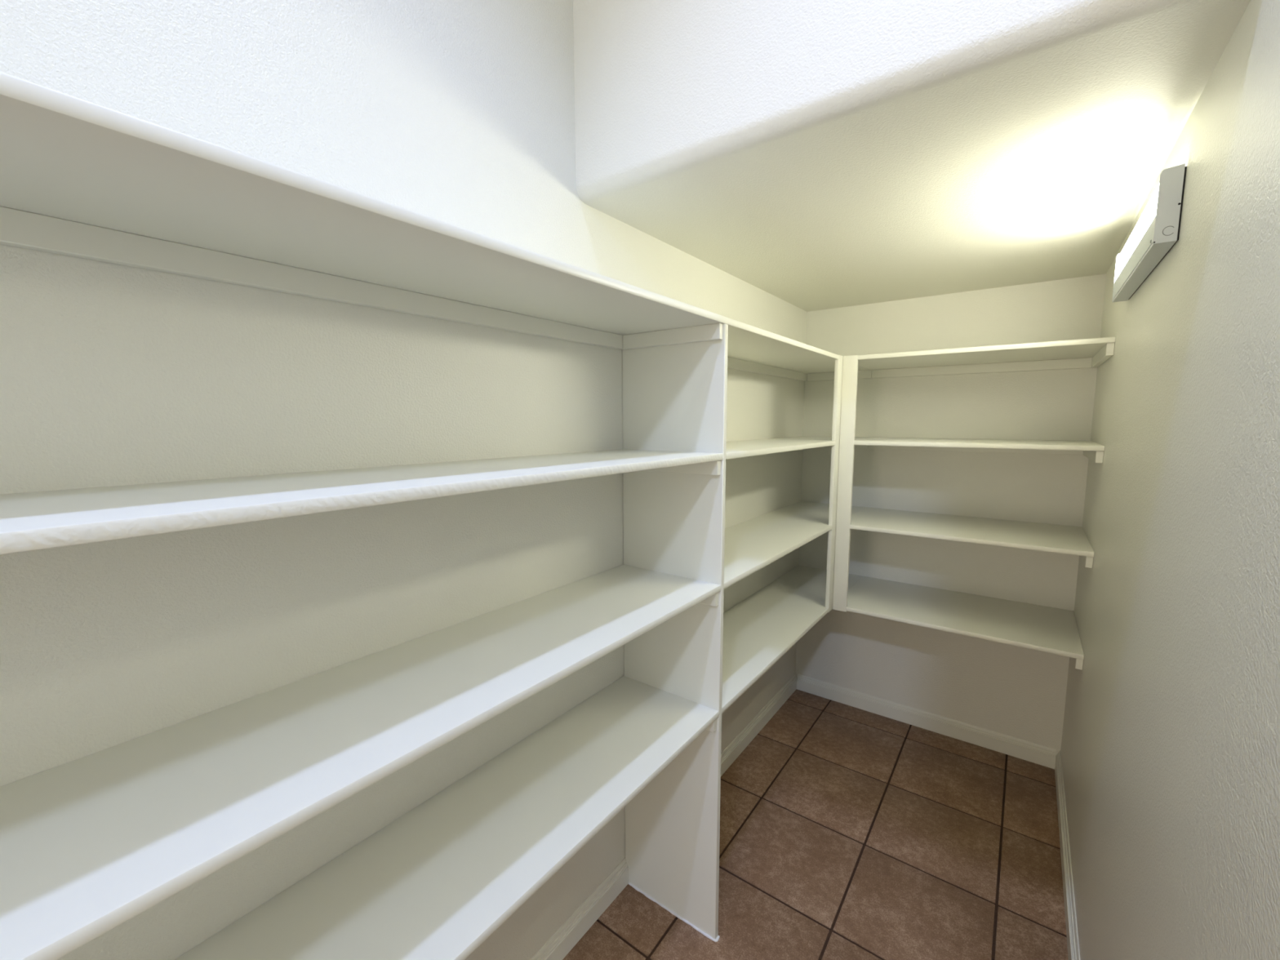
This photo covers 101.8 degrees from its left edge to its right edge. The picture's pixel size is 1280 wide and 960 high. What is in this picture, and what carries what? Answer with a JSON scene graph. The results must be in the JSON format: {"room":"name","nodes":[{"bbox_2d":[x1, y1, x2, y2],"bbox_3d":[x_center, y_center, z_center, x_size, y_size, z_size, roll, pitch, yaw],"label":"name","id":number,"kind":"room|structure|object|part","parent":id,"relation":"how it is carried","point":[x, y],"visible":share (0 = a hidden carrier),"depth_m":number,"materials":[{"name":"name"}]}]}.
{"room":"food storage area","nodes":[
{"label":"food storage area","id":0,"kind":"room"},
{"bbox_2d":[0,0,807,959],"bbox_3d":[-0.289,-0.419,1.357,0.100,3.780,4.102,5,8,36],"label":"wall","id":1,"kind":"structure","parent":0,"point":[460,113],"depth_m":0.92,"materials":[{"name":"white paint"}]},
{"bbox_2d":[530,673,796,959],"bbox_3d":[-0.268,1.374,1.487,0.016,0.088,4.002,5,8,36],"label":"baseboard","id":2,"kind":"structure","parent":1,"relation":"attached to","point":[557,948],"depth_m":1.70,"materials":[{"name":"white wood"}]},
{"bbox_2d":[562,688,1068,959],"bbox_3d":[-0.398,1.603,0.086,4.100,0.050,6.432,5,8,36],"label":"floor","id":3,"kind":"structure","parent":0,"point":[847,832],"depth_m":1.89,"materials":[{"name":"brown tile"}]},
{"bbox_2d":[0,71,871,959],"bbox_3d":[-0.132,0.510,1.286,0.358,1.854,3.999,5,8,36],"label":"shelving unit","id":4,"kind":"object","parent":3,"relation":"on","point":[89,844],"visible":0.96,"depth_m":0.89,"materials":[{"name":"white wood"}]},
{"bbox_3d":[-0.616,0.401,0.625,0.350,0.019,2.354,5,8,36],"label":"shelf","id":5,"kind":"part","parent":4,"relation":"part of","materials":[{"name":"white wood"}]},
{"bbox_3d":[-0.617,0.034,0.584,0.350,0.019,2.354,5,8,36],"label":"shelf","id":6,"kind":"part","parent":4,"relation":"part of","materials":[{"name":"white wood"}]},
{"bbox_3d":[-0.132,-0.402,1.191,0.350,0.019,3.982,5,8,36],"label":"shelf","id":7,"kind":"part","parent":4,"relation":"part of","materials":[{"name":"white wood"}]},
{"bbox_3d":[-0.615,0.773,0.668,0.350,0.019,2.354,5,8,36],"label":"shelf","id":8,"kind":"part","parent":4,"relation":"part of","materials":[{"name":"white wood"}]},
{"bbox_3d":[0.578,0.589,2.262,0.350,0.019,1.610,5,8,36],"label":"shelf","id":9,"kind":"part","parent":4,"relation":"part of","materials":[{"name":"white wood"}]},
{"bbox_3d":[0.578,0.216,2.219,0.350,0.019,1.610,5,8,36],"label":"shelf","id":10,"kind":"part","parent":4,"relation":"part of","materials":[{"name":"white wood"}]},
{"bbox_3d":[0.577,-0.151,2.177,0.350,0.019,1.610,5,8,36],"label":"shelf","id":11,"kind":"part","parent":4,"relation":"part of","materials":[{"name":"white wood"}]},
{"bbox_3d":[0.853,0.029,2.289,0.016,1.131,0.062,5,8,36],"label":"corner post","id":12,"kind":"part","parent":4,"relation":"part of","materials":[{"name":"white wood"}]},
{"bbox_2d":[573,0,1192,204],"bbox_3d":[0.331,-1.441,0.963,1.227,1.464,0.038,5,8,36],"label":"wall","id":13,"kind":"structure","parent":0,"point":[664,88],"depth_m":1.08,"materials":[{"name":"white paint"}]},
{"bbox_2d":[586,0,1250,311],"bbox_3d":[0.875,-0.857,1.765,1.227,0.120,1.782,5,8,36],"label":"ceiling","id":14,"kind":"structure","parent":0,"point":[1039,166],"depth_m":1.30,"materials":[{"name":"white paint"}]},
{"bbox_2d":[795,274,1106,755],"bbox_3d":[1.439,0.067,2.631,1.227,2.516,0.100,5,8,36],"label":"wall","id":15,"kind":"structure","parent":0,"point":[1019,692],"depth_m":2.50,"materials":[{"name":"white paint"}]},
{"bbox_2d":[796,674,1056,768],"bbox_3d":[1.407,1.229,2.716,1.195,0.088,0.016,5,8,36],"label":"baseboard","id":16,"kind":"structure","parent":15,"relation":"attached to","point":[1045,756],"depth_m":2.64,"materials":[{"name":"white wood"}]},
{"bbox_2d":[832,336,1115,670],"bbox_3d":[1.389,0.050,2.264,0.874,1.168,0.540,5,8,36],"label":"shelving unit","id":17,"kind":"object","parent":15,"relation":"attached to","point":[1053,630],"visible":1,"depth_m":2.23,"materials":[{"name":"white wood"}]},
{"bbox_3d":[0.906,0.029,2.297,0.059,1.132,0.019,5,8,36],"label":"corner post","id":18,"kind":"part","parent":17,"relation":"part of","materials":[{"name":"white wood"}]},
{"bbox_3d":[1.391,0.579,2.326,0.874,0.019,0.537,5,8,36],"label":"shelf","id":19,"kind":"part","parent":17,"relation":"part of","materials":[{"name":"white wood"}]},
{"bbox_3d":[1.390,0.207,2.284,0.874,0.019,0.537,5,8,36],"label":"shelf","id":20,"kind":"part","parent":17,"relation":"part of","materials":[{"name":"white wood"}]},
{"bbox_3d":[1.389,-0.161,2.242,0.874,0.019,0.537,5,8,36],"label":"shelf","id":21,"kind":"part","parent":17,"relation":"part of","materials":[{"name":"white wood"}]},
{"bbox_3d":[1.388,-0.520,2.201,0.874,0.019,0.537,5,8,36],"label":"shelf","id":22,"kind":"part","parent":17,"relation":"part of","materials":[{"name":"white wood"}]},
{"bbox_2d":[1060,0,1279,959],"bbox_3d":[1.155,-0.390,1.077,0.100,3.780,2.832,5,8,36],"label":"wall","id":23,"kind":"structure","parent":0,"point":[1170,750],"depth_m":0.80,"materials":[{"name":"white paint"}]},
{"bbox_2d":[1054,750,1079,959],"bbox_3d":[1.082,1.395,1.275,0.016,0.088,2.732,5,8,36],"label":"baseboard","id":24,"kind":"structure","parent":23,"relation":"attached to","point":[1073,944],"depth_m":1.76,"materials":[{"name":"white wood"}]},
{"bbox_2d":[1111,163,1186,302],"bbox_3d":[1.236,-0.572,1.281,0.037,0.143,0.650,5,8,36],"label":"wall lamp","id":25,"kind":"object","parent":23,"relation":"attached to","point":[1157,230],"visible":1,"depth_m":1.10,"materials":[{"name":"white"}]},
{"bbox_2d":[1117,183,1159,276],"bbox_3d":[1.235,-0.593,1.280,0.024,0.084,0.634,5,8,36],"label":"diffuser","id":26,"kind":"object","parent":25,"relation":"attached to","point":[1149,218],"depth_m":1.22,"materials":[{"name":"white plastic"}]}
]}

